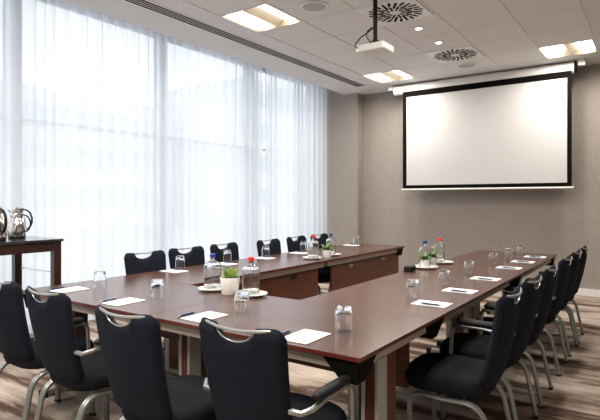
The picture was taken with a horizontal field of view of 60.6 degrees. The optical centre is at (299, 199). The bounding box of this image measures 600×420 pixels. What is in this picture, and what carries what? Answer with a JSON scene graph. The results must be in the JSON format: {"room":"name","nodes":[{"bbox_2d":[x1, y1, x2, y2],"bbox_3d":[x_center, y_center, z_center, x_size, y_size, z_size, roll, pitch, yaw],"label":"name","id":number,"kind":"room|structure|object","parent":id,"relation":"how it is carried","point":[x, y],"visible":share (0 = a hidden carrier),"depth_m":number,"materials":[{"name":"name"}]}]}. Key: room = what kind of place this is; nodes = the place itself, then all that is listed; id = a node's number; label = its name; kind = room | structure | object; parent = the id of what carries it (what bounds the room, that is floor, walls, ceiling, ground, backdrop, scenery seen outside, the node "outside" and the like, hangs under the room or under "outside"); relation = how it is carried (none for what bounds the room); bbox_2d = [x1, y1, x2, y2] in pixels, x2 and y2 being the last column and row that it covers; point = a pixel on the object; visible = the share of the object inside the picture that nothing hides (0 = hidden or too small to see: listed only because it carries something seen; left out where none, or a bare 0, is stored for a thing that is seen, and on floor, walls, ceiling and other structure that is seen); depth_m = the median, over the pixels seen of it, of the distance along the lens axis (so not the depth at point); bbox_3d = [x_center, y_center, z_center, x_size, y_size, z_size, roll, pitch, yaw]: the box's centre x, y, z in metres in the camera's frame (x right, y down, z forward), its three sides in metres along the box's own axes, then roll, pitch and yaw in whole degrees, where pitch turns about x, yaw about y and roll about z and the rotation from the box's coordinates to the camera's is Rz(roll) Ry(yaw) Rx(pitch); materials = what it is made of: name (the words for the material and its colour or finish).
{"room":"conference room","nodes":[
{"label":"conference room","id":0,"kind":"room"},
{"bbox_2d":[0,282,599,419],"bbox_3d":[0.494,1.410,3.141,8.200,0.100,11.110,0,0,35],"label":"floor","id":1,"kind":"structure","parent":0,"point":[575,395],"depth_m":3.74,"materials":[{"name":"carpet"}]},
{"bbox_2d":[0,236,63,286],"bbox_3d":[-2.818,0.834,3.401,0.704,1.052,2.224,0,0,35],"label":"console table","id":2,"kind":"object","parent":1,"relation":"on","point":[15,247],"visible":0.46,"depth_m":4.06,"materials":[{"name":"brown wood"}]},
{"bbox_2d":[0,207,7,240],"bbox_3d":[-2.294,0.177,3.871,0.158,0.260,0.201,0,0,-29],"label":"flask","id":3,"kind":"object","parent":2,"relation":"on","point":[3,216],"visible":1,"depth_m":3.85,"materials":[{"name":"silver metal"}]},
{"bbox_2d":[9,213,30,237],"bbox_3d":[-2.283,0.205,4.186,0.157,0.203,0.124,0,0,-31],"label":"flask","id":4,"kind":"object","parent":2,"relation":"on","point":[17,228],"visible":1,"depth_m":4.14,"materials":[{"name":"silver metal"}]},
{"bbox_2d":[7,207,32,236],"bbox_3d":[-2.361,0.183,4.324,0.191,0.248,0.151,0,0,-31],"label":"flask","id":5,"kind":"object","parent":2,"relation":"on","point":[17,209],"visible":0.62,"depth_m":4.30,"materials":[{"name":"silver metal"}]},
{"bbox_2d":[0,281,95,419],"bbox_3d":[-1.604,0.907,3.165,0.459,0.905,0.582,0,0,34],"label":"chair","id":6,"kind":"object","parent":1,"relation":"on","point":[20,350],"visible":0.75,"depth_m":2.92,"materials":[{"name":"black fabric"}]},
{"bbox_2d":[25,286,111,419],"bbox_3d":[-1.159,0.907,2.823,0.581,0.905,0.581,0,0,37],"label":"chair","id":7,"kind":"object","parent":1,"relation":"on","point":[53,324],"visible":0.85,"depth_m":2.62,"materials":[{"name":"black fabric"}]},
{"bbox_2d":[22,276,234,397],"bbox_3d":[-1.136,0.990,3.473,1.350,0.740,0.830,0,0,35],"label":"conference table","id":8,"kind":"object","parent":1,"relation":"on","point":[176,295],"visible":0.25,"depth_m":3.37,"materials":[{"name":"brown wood"}]},
{"bbox_2d":[49,286,89,292],"bbox_3d":[-1.584,0.617,3.534,0.148,0.003,0.208,0,0,36],"label":"notepaper","id":9,"kind":"object","parent":8,"relation":"on","point":[71,289],"visible":0.86,"depth_m":3.53,"materials":[{"name":"white paper"}]},
{"bbox_2d":[93,271,105,289],"bbox_3d":[-1.396,0.558,3.582,0.085,0.122,0.085,0,0,35],"label":"tumbler","id":10,"kind":"object","parent":8,"relation":"on","point":[99,281],"visible":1,"depth_m":3.55,"materials":[{"name":"clear glass"}]},
{"bbox_2d":[100,297,117,301],"bbox_3d":[-1.174,0.612,3.152,0.011,0.012,0.136,0,0,30],"label":"ballpoint pen","id":11,"kind":"object","parent":8,"relation":"on","point":[115,297],"visible":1,"depth_m":3.15,"materials":[{"name":"blue"}]},
{"bbox_2d":[102,298,144,305],"bbox_3d":[-1.070,0.617,3.118,0.148,0.003,0.208,0,0,33],"label":"notepaper","id":12,"kind":"object","parent":8,"relation":"on","point":[124,301],"visible":1,"depth_m":3.12,"materials":[{"name":"white paper"}]},
{"bbox_2d":[150,279,163,299],"bbox_3d":[-0.894,0.558,3.217,0.085,0.122,0.085,0,0,35],"label":"tumbler","id":13,"kind":"object","parent":8,"relation":"on","point":[157,285],"visible":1,"depth_m":3.18,"materials":[{"name":"clear glass"}]},
{"bbox_2d":[198,286,220,291],"bbox_3d":[-0.597,0.610,3.528,0.204,0.018,0.204,0,0,35],"label":"plate","id":14,"kind":"object","parent":8,"relation":"on","point":[201,287],"visible":0.54,"depth_m":3.50,"materials":[{"name":"white ceramic"}]},
{"bbox_2d":[204,253,220,288],"bbox_3d":[-0.607,0.492,3.566,0.094,0.237,0.094,0,0,25],"label":"water bottle","id":15,"kind":"object","parent":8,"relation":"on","point":[212,268],"visible":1,"depth_m":3.53,"materials":[{"name":"clear glass"}]},
{"bbox_2d":[220,266,239,294],"bbox_3d":[-0.459,0.529,3.383,0.143,0.180,0.136,0,0,35],"label":"potted plant","id":16,"kind":"object","parent":8,"relation":"on","point":[229,281],"visible":1,"depth_m":3.34,"materials":[{"name":"green plant"}]},
{"bbox_2d":[124,250,165,349],"bbox_3d":[-1.182,0.907,4.375,0.582,0.905,0.459,0,0,39],"label":"chair","id":17,"kind":"object","parent":1,"relation":"on","point":[156,261],"visible":0.29,"depth_m":4.53,"materials":[{"name":"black fabric"}]},
{"bbox_2d":[95,305,216,419],"bbox_3d":[-0.592,0.907,2.333,0.459,0.905,0.582,0,0,36],"label":"chair","id":18,"kind":"object","parent":1,"relation":"on","point":[132,353],"visible":0.97,"depth_m":2.13,"materials":[{"name":"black fabric"}]},
{"bbox_2d":[168,246,204,268],"bbox_3d":[-0.915,0.907,4.798,0.582,0.905,0.459,0,0,40],"label":"chair","id":19,"kind":"object","parent":1,"relation":"on","point":[196,256],"visible":0.22,"depth_m":4.98,"materials":[{"name":"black fabric"}]},
{"bbox_2d":[210,242,238,261],"bbox_3d":[-0.606,0.907,5.274,0.582,0.905,0.459,0,0,34],"label":"chair","id":20,"kind":"object","parent":1,"relation":"on","point":[232,246],"visible":0.21,"depth_m":5.43,"materials":[{"name":"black fabric"}]},
{"bbox_2d":[124,255,328,374],"bbox_3d":[-0.574,0.990,4.761,0.790,0.740,1.925,0,0,35],"label":"conference table","id":21,"kind":"object","parent":1,"relation":"on","point":[280,276],"visible":0.4,"depth_m":4.74,"materials":[{"name":"brown wood"}]},
{"bbox_2d":[162,269,186,272],"bbox_3d":[-1.095,0.617,4.464,0.208,0.003,0.148,0,0,35],"label":"notepaper","id":22,"kind":"object","parent":21,"relation":"on","point":[169,270],"visible":1,"depth_m":4.43,"materials":[{"name":"white paper"}]},
{"bbox_2d":[175,255,184,269],"bbox_3d":[-1.067,0.558,4.573,0.085,0.122,0.085,0,0,35],"label":"tumbler","id":23,"kind":"object","parent":21,"relation":"on","point":[180,260],"visible":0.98,"depth_m":4.54,"materials":[{"name":"clear glass"}]},
{"bbox_2d":[223,250,231,261],"bbox_3d":[-0.724,0.558,5.114,0.085,0.122,0.085,0,0,35],"label":"tumbler","id":24,"kind":"object","parent":21,"relation":"on","point":[227,256],"visible":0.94,"depth_m":5.08,"materials":[{"name":"clear glass"}]},
{"bbox_2d":[221,262,236,265],"bbox_3d":[-0.719,0.617,4.964,0.208,0.003,0.148,0,0,34],"label":"notepaper","id":25,"kind":"object","parent":21,"relation":"on","point":[222,263],"visible":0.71,"depth_m":4.98,"materials":[{"name":"white paper"}]},
{"bbox_2d":[255,257,273,258],"bbox_3d":[-0.380,0.617,5.465,0.208,0.003,0.148,0,0,36],"label":"notepaper","id":26,"kind":"object","parent":21,"relation":"on","point":[255,257],"visible":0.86,"depth_m":5.42,"materials":[{"name":"white paper"}]},
{"bbox_2d":[262,246,269,256],"bbox_3d":[-0.372,0.558,5.563,0.085,0.122,0.085,0,0,35],"label":"tumbler","id":27,"kind":"object","parent":21,"relation":"on","point":[265,249],"visible":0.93,"depth_m":5.53,"materials":[{"name":"clear glass"}]},
{"bbox_3d":[0.129,0.610,5.407,0.204,0.018,0.204,0,0,35],"label":"plate","id":28,"kind":"object","parent":21,"relation":"on","visible":0},
{"bbox_2d":[308,235,318,257],"bbox_3d":[0.141,0.492,5.423,0.094,0.237,0.094,0,0,30],"label":"water bottle","id":29,"kind":"object","parent":28,"relation":"on","point":[313,245],"visible":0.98,"depth_m":5.39,"materials":[{"name":"clear glass"}]},
{"bbox_2d":[256,238,280,256],"bbox_3d":[-0.173,0.907,5.803,0.582,0.905,0.459,0,0,35],"label":"chair","id":30,"kind":"object","parent":1,"relation":"on","point":[275,245],"visible":0.23,"depth_m":5.98,"materials":[{"name":"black fabric"}]},
{"bbox_2d":[199,317,353,419],"bbox_3d":[-0.093,0.907,2.105,0.581,0.905,0.581,0,0,34],"label":"chair","id":31,"kind":"object","parent":1,"relation":"on","point":[248,379],"visible":1,"depth_m":1.89,"materials":[{"name":"black fabric"}]},
{"bbox_2d":[151,295,435,419],"bbox_3d":[-0.056,0.990,2.715,1.290,0.740,0.830,0,0,35],"label":"conference table","id":32,"kind":"object","parent":1,"relation":"on","point":[375,355],"visible":0.65,"depth_m":2.54,"materials":[{"name":"brown wood"}]},
{"bbox_2d":[178,311,195,316],"bbox_3d":[-0.608,0.612,2.753,0.011,0.012,0.136,0,0,32],"label":"ballpoint pen","id":33,"kind":"object","parent":32,"relation":"on","point":[192,312],"visible":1,"depth_m":2.75,"materials":[{"name":"blue"}]},
{"bbox_2d":[180,311,228,321],"bbox_3d":[-0.504,0.617,2.719,0.148,0.003,0.208,0,0,35],"label":"notepaper","id":34,"kind":"object","parent":32,"relation":"on","point":[211,315],"visible":0.86,"depth_m":2.71,"materials":[{"name":"white paper"}]},
{"bbox_2d":[234,290,249,314],"bbox_3d":[-0.319,0.558,2.813,0.085,0.122,0.085,0,0,35],"label":"tumbler","id":35,"kind":"object","parent":32,"relation":"on","point":[241,298],"visible":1,"depth_m":2.78,"materials":[{"name":"clear glass"}]},
{"bbox_2d":[242,257,259,294],"bbox_3d":[-0.321,0.492,3.352,0.094,0.237,0.094,0,0,23],"label":"water bottle","id":36,"kind":"object","parent":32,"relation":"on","point":[250,272],"visible":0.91,"depth_m":3.31,"materials":[{"name":"clear glass"}]},
{"bbox_2d":[249,290,266,297],"bbox_3d":[-0.311,0.610,3.322,0.204,0.018,0.204,0,0,35],"label":"plate","id":37,"kind":"object","parent":32,"relation":"on","point":[260,293],"visible":0.44,"depth_m":3.30,"materials":[{"name":"white ceramic"}]},
{"bbox_2d":[285,329,330,344],"bbox_3d":[0.025,0.617,2.325,0.148,0.003,0.208,0,0,34],"label":"notepaper","id":38,"kind":"object","parent":32,"relation":"on","point":[305,336],"visible":0.86,"depth_m":2.32,"materials":[{"name":"white paper"}]},
{"bbox_2d":[335,304,352,332],"bbox_3d":[0.206,0.558,2.421,0.085,0.122,0.085,0,0,35],"label":"tumbler","id":39,"kind":"object","parent":32,"relation":"on","point":[343,312],"visible":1,"depth_m":2.39,"materials":[{"name":"clear glass"}]},
{"bbox_2d":[286,235,329,294],"bbox_3d":[0.150,0.907,6.333,0.582,0.905,0.459,0,0,33],"label":"chair","id":40,"kind":"object","parent":1,"relation":"on","point":[323,276],"visible":0.28,"depth_m":6.29,"materials":[{"name":"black fabric"}]},
{"bbox_2d":[310,233,329,291],"bbox_3d":[0.455,0.907,6.768,0.582,0.905,0.459,0,0,34],"label":"chair","id":41,"kind":"object","parent":1,"relation":"on","point":[322,239],"visible":0.25,"depth_m":6.92,"materials":[{"name":"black fabric"}]},
{"bbox_2d":[273,243,404,290],"bbox_3d":[0.533,0.990,6.339,0.790,0.740,1.930,0,0,35],"label":"conference table","id":42,"kind":"object","parent":1,"relation":"on","point":[362,263],"visible":0.51,"depth_m":6.10,"materials":[{"name":"brown wood"}]},
{"bbox_2d":[300,241,306,251],"bbox_3d":[0.042,0.558,6.152,0.085,0.122,0.085,0,0,35],"label":"tumbler","id":43,"kind":"object","parent":42,"relation":"on","point":[303,244],"visible":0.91,"depth_m":6.12,"materials":[{"name":"clear glass"}]},
{"bbox_2d":[322,243,334,257],"bbox_3d":[0.301,0.538,5.500,0.184,0.161,0.153,0,0,35],"label":"potted plant","id":44,"kind":"object","parent":42,"relation":"on","point":[326,252],"visible":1,"depth_m":5.47,"materials":[{"name":"green plant"}]},
{"bbox_2d":[353,236,358,244],"bbox_3d":[0.781,0.558,7.136,0.085,0.122,0.085,0,0,35],"label":"tumbler","id":45,"kind":"object","parent":42,"relation":"on","point":[355,238],"visible":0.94,"depth_m":7.10,"materials":[{"name":"clear glass"}]},
{"bbox_3d":[0.359,0.610,5.734,0.204,0.018,0.204,0,0,35],"label":"plate","id":46,"kind":"object","parent":42,"relation":"on","visible":0},
{"bbox_2d":[326,233,335,254],"bbox_3d":[0.345,0.492,5.732,0.094,0.237,0.094,0,0,15],"label":"water bottle","id":47,"kind":"object","parent":46,"relation":"on","point":[332,242],"visible":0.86,"depth_m":5.69,"materials":[{"name":"clear glass"}]},
{"bbox_2d":[301,268,518,419],"bbox_3d":[0.907,0.990,3.721,0.870,0.740,1.925,0,0,35],"label":"conference table","id":48,"kind":"object","parent":1,"relation":"on","point":[386,293],"visible":0.41,"depth_m":3.37,"materials":[{"name":"brown wood"}]},
{"bbox_2d":[404,265,415,271],"bbox_3d":[0.960,0.596,4.482,0.072,0.045,0.150,0,0,27],"label":"box","id":49,"kind":"object","parent":48,"relation":"on","point":[408,268],"visible":1,"depth_m":4.43,"materials":[{"name":"black plastic"}]},
{"bbox_2d":[406,278,419,298],"bbox_3d":[0.710,0.558,3.234,0.085,0.122,0.085,0,0,35],"label":"tumbler","id":50,"kind":"object","parent":48,"relation":"on","point":[412,284],"visible":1,"depth_m":3.20,"materials":[{"name":"clear glass"}]},
{"bbox_2d":[416,265,437,268],"bbox_3d":[1.138,0.610,4.668,0.235,0.018,0.235,0,0,35],"label":"plate","id":51,"kind":"object","parent":48,"relation":"on","point":[417,266],"visible":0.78,"depth_m":4.64,"materials":[{"name":"white ceramic"}]},
{"bbox_2d":[419,240,430,266],"bbox_3d":[1.148,0.492,4.714,0.094,0.237,0.094,0,0,25],"label":"water bottle","id":52,"kind":"object","parent":51,"relation":"on","point":[424,248],"visible":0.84,"depth_m":4.68,"materials":[{"name":"clear glass"}]},
{"bbox_2d":[418,252,431,267],"bbox_3d":[1.134,0.539,4.615,0.154,0.142,0.129,0,0,35],"label":"potted plant","id":53,"kind":"object","parent":51,"relation":"on","point":[424,260],"visible":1,"depth_m":4.59,"materials":[{"name":"green plant"}]},
{"bbox_2d":[411,300,452,307],"bbox_3d":[0.786,0.617,3.058,0.208,0.003,0.148,0,0,34],"label":"notepaper","id":54,"kind":"object","parent":48,"relation":"on","point":[444,304],"visible":0.86,"depth_m":3.06,"materials":[{"name":"white paper"}]},
{"bbox_2d":[419,302,441,305],"bbox_3d":[0.765,0.609,3.006,0.136,0.012,0.011,0,0,33],"label":"ballpoint pen","id":55,"kind":"object","parent":54,"relation":"on","point":[425,303],"visible":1,"depth_m":3.00,"materials":[{"name":"blue"}]},
{"bbox_2d":[438,269,449,286],"bbox_3d":[1.037,0.558,3.694,0.085,0.122,0.085,0,0,35],"label":"tumbler","id":56,"kind":"object","parent":48,"relation":"on","point":[443,274],"visible":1,"depth_m":3.66,"materials":[{"name":"clear glass"}]},
{"bbox_2d":[441,288,478,293],"bbox_3d":[1.090,0.617,3.495,0.208,0.003,0.148,0,0,36],"label":"notepaper","id":57,"kind":"object","parent":48,"relation":"on","point":[446,289],"visible":0.86,"depth_m":3.49,"materials":[{"name":"white paper"}]},
{"bbox_2d":[450,289,467,292],"bbox_3d":[1.069,0.609,3.443,0.136,0.012,0.011,0,0,35],"label":"ballpoint pen","id":58,"kind":"object","parent":57,"relation":"on","point":[450,289],"visible":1,"depth_m":3.44,"materials":[{"name":"blue"}]},
{"bbox_2d":[464,260,473,275],"bbox_3d":[1.393,0.558,4.233,0.085,0.122,0.085,0,0,35],"label":"tumbler","id":59,"kind":"object","parent":48,"relation":"on","point":[468,264],"visible":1,"depth_m":4.20,"materials":[{"name":"clear glass"}]},
{"bbox_2d":[470,276,501,280],"bbox_3d":[1.456,0.617,4.026,0.208,0.003,0.148,0,0,35],"label":"notepaper","id":60,"kind":"object","parent":48,"relation":"on","point":[474,277],"visible":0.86,"depth_m":4.03,"materials":[{"name":"white paper"}]},
{"bbox_2d":[405,285,521,419],"bbox_3d":[0.871,0.907,2.738,0.582,0.905,0.459,0,0,34],"label":"chair","id":61,"kind":"object","parent":1,"relation":"on","point":[453,375],"visible":1,"depth_m":2.58,"materials":[{"name":"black fabric"}]},
{"bbox_2d":[439,274,542,419],"bbox_3d":[1.180,0.907,3.178,0.581,0.905,0.581,0,0,37],"label":"chair","id":62,"kind":"object","parent":1,"relation":"on","point":[474,345],"visible":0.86,"depth_m":3.02,"materials":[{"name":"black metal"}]},
{"bbox_2d":[437,250,556,346],"bbox_3d":[2.015,0.990,5.299,0.870,0.740,1.930,0,0,35],"label":"conference table","id":63,"kind":"object","parent":1,"relation":"on","point":[480,257],"visible":0.22,"depth_m":5.01,"materials":[{"name":"brown wood"}]},
{"bbox_2d":[431,246,439,265],"bbox_3d":[1.266,0.528,4.833,0.150,0.182,0.125,0,0,35],"label":"potted plant","id":64,"kind":"object","parent":63,"relation":"on","point":[434,255],"visible":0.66,"depth_m":4.81,"materials":[{"name":"green plant"}]},
{"bbox_2d":[437,260,453,263],"bbox_3d":[1.402,0.610,5.027,0.204,0.018,0.204,0,0,35],"label":"plate","id":65,"kind":"object","parent":63,"relation":"on","point":[446,261],"visible":0.76,"depth_m":4.99,"materials":[{"name":"white ceramic"}]},
{"bbox_2d":[434,238,444,262],"bbox_3d":[1.373,0.492,5.047,0.094,0.237,0.094,0,0,25],"label":"water bottle","id":66,"kind":"object","parent":65,"relation":"on","point":[439,248],"visible":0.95,"depth_m":5.01,"materials":[{"name":"clear glass"}]},
{"bbox_2d":[488,252,497,265],"bbox_3d":[1.833,0.558,4.871,0.085,0.122,0.085,0,0,35],"label":"tumbler","id":67,"kind":"object","parent":63,"relation":"on","point":[493,256],"visible":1,"depth_m":4.84,"materials":[{"name":"clear glass"}]},
{"bbox_2d":[504,248,512,259],"bbox_3d":[2.156,0.558,5.304,0.085,0.122,0.085,0,0,35],"label":"tumbler","id":68,"kind":"object","parent":63,"relation":"on","point":[508,252],"visible":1,"depth_m":5.27,"materials":[{"name":"clear glass"}]},
{"bbox_2d":[496,266,521,269],"bbox_3d":[1.905,0.617,4.677,0.208,0.003,0.148,0,0,33],"label":"notepaper","id":69,"kind":"object","parent":63,"relation":"on","point":[518,268],"visible":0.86,"depth_m":4.68,"materials":[{"name":"white paper"}]},
{"bbox_2d":[516,244,523,255],"bbox_3d":[2.457,0.558,5.728,0.085,0.122,0.085,0,0,35],"label":"tumbler","id":70,"kind":"object","parent":63,"relation":"on","point":[519,248],"visible":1,"depth_m":5.69,"materials":[{"name":"clear glass"}]},
{"bbox_2d":[511,260,534,262],"bbox_3d":[2.229,0.617,5.130,0.208,0.003,0.148,0,0,35],"label":"notepaper","id":71,"kind":"object","parent":63,"relation":"on","point":[513,260],"visible":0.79,"depth_m":5.14,"materials":[{"name":"white paper"}]},
{"bbox_2d":[468,264,557,408],"bbox_3d":[1.514,0.907,3.654,0.581,0.905,0.581,0,0,34],"label":"chair","id":72,"kind":"object","parent":1,"relation":"on","point":[549,276],"visible":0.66,"depth_m":3.42,"materials":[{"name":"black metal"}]},
{"bbox_2d":[511,255,572,376],"bbox_3d":[1.939,0.907,4.259,0.581,0.905,0.581,0,0,35],"label":"chair","id":73,"kind":"object","parent":1,"relation":"on","point":[564,266],"visible":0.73,"depth_m":4.01,"materials":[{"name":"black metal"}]},
{"bbox_2d":[527,249,581,356],"bbox_3d":[2.283,0.907,4.750,0.581,0.905,0.581,0,0,36],"label":"chair","id":74,"kind":"object","parent":1,"relation":"on","point":[576,255],"visible":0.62,"depth_m":4.52,"materials":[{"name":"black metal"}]},
{"bbox_2d":[566,245,588,343],"bbox_3d":[2.570,0.907,5.159,0.582,0.905,0.459,0,0,34],"label":"chair","id":75,"kind":"object","parent":1,"relation":"on","point":[584,249],"visible":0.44,"depth_m":4.94,"materials":[{"name":"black fabric"}]},
{"bbox_2d":[62,0,599,94],"bbox_3d":[0.473,-2.060,3.155,8.050,0.300,10.910,0,0,35],"label":"ceiling","id":76,"kind":"structure","parent":0,"point":[349,21],"depth_m":5.90,"materials":[{"name":"white paint"}]},
{"bbox_2d":[0,0,262,333],"bbox_3d":[-3.137,-0.412,4.523,0.112,3.515,8.786,0,0,35],"label":"sheer curtain","id":77,"kind":"object","parent":76,"relation":"hanging from","point":[118,138],"visible":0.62,"depth_m":6.00,"materials":[{"name":"white fabric"}]},
{"bbox_2d":[122,0,366,86],"bbox_3d":[-1.855,-1.905,4.503,0.196,0.010,10.040,0,0,35],"label":"ceiling vent","id":78,"kind":"object","parent":76,"relation":"in","point":[146,4],"visible":1,"depth_m":6.03,"materials":[{"name":"grey aluminium"}]},
{"bbox_2d":[221,4,300,31],"bbox_3d":[-0.403,-1.949,5.414,0.608,0.102,0.616,0,0,35],"label":"ceiling light","id":79,"kind":"object","parent":76,"relation":"attached to","point":[263,17],"visible":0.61,"depth_m":5.48,"materials":[{"name":"beige plastic"}]},
{"bbox_2d":[226,11,269,28],"bbox_3d":[-0.550,-1.962,5.517,0.198,0.060,0.574,0,0,35],"label":"diffuser","id":80,"kind":"object","parent":79,"relation":"attached to","point":[242,18],"depth_m":5.55,"materials":[{"name":"white plastic"}]},
{"bbox_2d":[258,4,295,20],"bbox_3d":[-0.257,-1.962,5.311,0.198,0.060,0.574,0,0,35],"label":"diffuser","id":81,"kind":"object","parent":79,"relation":"attached to","point":[265,8],"depth_m":5.36,"materials":[{"name":"white plastic"}]},
{"bbox_2d":[265,68,326,252],"bbox_3d":[-0.024,-0.412,8.749,0.106,3.515,1.861,0,0,35],"label":"sheer curtain","id":82,"kind":"object","parent":76,"relation":"hanging from","point":[295,109],"visible":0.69,"depth_m":8.62,"materials":[{"name":"white fabric"}]},
{"bbox_2d":[300,1,327,11],"bbox_3d":[0.140,-1.905,5.057,0.276,0.014,0.276,0,0,35],"label":"ceiling speaker","id":83,"kind":"object","parent":76,"relation":"attached to","point":[309,6],"visible":1,"depth_m":5.04,"materials":[{"name":"white plastic"}]},
{"bbox_2d":[303,3,325,10],"bbox_3d":[0.140,-1.906,5.057,0.232,0.008,0.232,0,0,35],"label":"grille","id":84,"kind":"object","parent":83,"relation":"attached to","point":[306,6],"depth_m":5.05,"materials":[{"name":"grey metal"}]},
{"bbox_2d":[355,0,393,57],"bbox_3d":[0.703,-1.645,4.820,0.296,0.530,0.281,0,0,35],"label":"projector","id":85,"kind":"object","parent":76,"relation":"hanging from","point":[375,48],"visible":1,"depth_m":4.80,"materials":[{"name":"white plastic"}]},
{"bbox_2d":[363,70,413,82],"bbox_3d":[1.377,-1.949,7.952,0.608,0.102,0.616,0,0,35],"label":"ceiling light","id":86,"kind":"object","parent":76,"relation":"attached to","point":[396,75],"visible":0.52,"depth_m":8.06,"materials":[{"name":"beige plastic"}]},
{"bbox_2d":[368,73,389,80],"bbox_3d":[1.231,-1.962,8.054,0.198,0.060,0.574,0,0,35],"label":"diffuser","id":87,"kind":"object","parent":86,"relation":"attached to","point":[376,77],"depth_m":8.12,"materials":[{"name":"white plastic"}]},
{"bbox_2d":[392,70,410,76],"bbox_3d":[1.524,-1.962,7.849,0.198,0.060,0.574,0,0,35],"label":"diffuser","id":88,"kind":"object","parent":86,"relation":"attached to","point":[397,73],"depth_m":7.96,"materials":[{"name":"white plastic"}]},
{"bbox_2d":[179,0,598,82],"bbox_3d":[-0.279,-1.910,3.433,3.122,0.008,9.932,0,0,35],"label":"grid","id":89,"kind":"structure","parent":76,"relation":"attached to","point":[341,1],"depth_m":5.84,"materials":[{"name":"white metal"}]},
{"bbox_2d":[356,0,433,25],"bbox_3d":[0.968,-1.905,5.209,0.590,0.014,0.590,0,0,35],"label":"ceiling vent","id":90,"kind":"object","parent":76,"relation":"in","point":[393,11],"visible":0.96,"depth_m":5.17,"materials":[{"name":"white metal"}]},
{"bbox_2d":[414,26,423,30],"bbox_3d":[1.324,-1.909,5.717,0.116,0.011,0.116,0,0,35],"label":"recessed light","id":91,"kind":"object","parent":76,"relation":"in","point":[419,28],"visible":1,"depth_m":5.71,"materials":[{"name":"white glass"}]},
{"bbox_2d":[425,45,484,62],"bbox_3d":[2.036,-1.905,6.732,0.590,0.014,0.590,0,0,35],"label":"ceiling vent","id":92,"kind":"object","parent":76,"relation":"in","point":[463,52],"visible":1,"depth_m":6.70,"materials":[{"name":"white metal"}]},
{"bbox_2d":[456,63,476,67],"bbox_3d":[2.357,-1.905,7.276,0.276,0.014,0.276,0,0,35],"label":"ceiling speaker","id":93,"kind":"object","parent":76,"relation":"attached to","point":[462,65],"visible":1,"depth_m":7.26,"materials":[{"name":"white plastic"}]},
{"bbox_2d":[458,64,474,67],"bbox_3d":[2.357,-1.906,7.276,0.232,0.008,0.232,0,0,35],"label":"grille","id":94,"kind":"object","parent":93,"relation":"attached to","point":[459,65],"depth_m":7.26,"materials":[{"name":"grey"}]},
{"bbox_2d":[393,61,576,189],"bbox_3d":[2.683,-1.027,7.793,2.680,1.741,0.166,0,0,35],"label":"projection screen","id":95,"kind":"object","parent":76,"relation":"hanging from","point":[512,129],"visible":1,"depth_m":7.60,"materials":[{"name":"white fabric"}]},
{"bbox_2d":[538,40,596,58],"bbox_3d":[3.408,-1.949,6.527,0.608,0.102,0.616,0,0,35],"label":"ceiling light","id":96,"kind":"object","parent":76,"relation":"attached to","point":[582,47],"visible":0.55,"depth_m":6.62,"materials":[{"name":"beige plastic"}]},
{"bbox_2d":[542,45,563,56],"bbox_3d":[3.261,-1.962,6.630,0.198,0.060,0.574,0,0,35],"label":"diffuser","id":97,"kind":"object","parent":96,"relation":"attached to","point":[557,50],"depth_m":6.71,"materials":[{"name":"white plastic"}]},
{"bbox_2d":[575,40,594,50],"bbox_3d":[3.554,-1.962,6.424,0.198,0.060,0.574,0,0,35],"label":"diffuser","id":98,"kind":"object","parent":96,"relation":"attached to","point":[588,45],"depth_m":6.48,"materials":[{"name":"white plastic"}]},
{"bbox_2d":[578,58,585,65],"bbox_3d":[3.826,-1.867,6.966,0.090,0.085,0.080,0,0,35],"label":"block","id":99,"kind":"object","parent":76,"relation":"attached to","point":[581,62],"visible":1,"depth_m":6.93,"materials":[{"name":"white plastic"}]},
{"bbox_2d":[327,64,599,289],"bbox_3d":[3.610,-0.425,7.582,8.200,3.570,0.360,0,0,35],"label":"wall","id":100,"kind":"structure","parent":0,"point":[366,200],"depth_m":8.54,"materials":[{"name":"beige paint"}]},
{"bbox_2d":[521,283,599,296],"bbox_3d":[4.020,1.310,7.322,7.030,0.100,0.015,0,0,35],"label":"baseboard","id":101,"kind":"structure","parent":100,"relation":"attached to","point":[581,291],"depth_m":7.27,"materials":[{"name":"white paint"}]},
{"label":"outside","id":102,"kind":"structure","parent":0,"visible":0},
{"bbox_2d":[263,226,264,243],"bbox_3d":[-21.125,1.710,27.041,54.350,0.100,100.000,0,0,35],"label":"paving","id":103,"kind":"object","parent":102,"point":[263,226],"depth_m":25.07,"materials":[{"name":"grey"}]},
{"bbox_2d":[263,82,264,225],"bbox_3d":[2.246,-2.990,46.679,8.050,9.300,31.000,0,0,35],"label":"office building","id":104,"kind":"structure","parent":103,"relation":"on","point":[263,82],"depth_m":33.20,"materials":[{"name":"white"}]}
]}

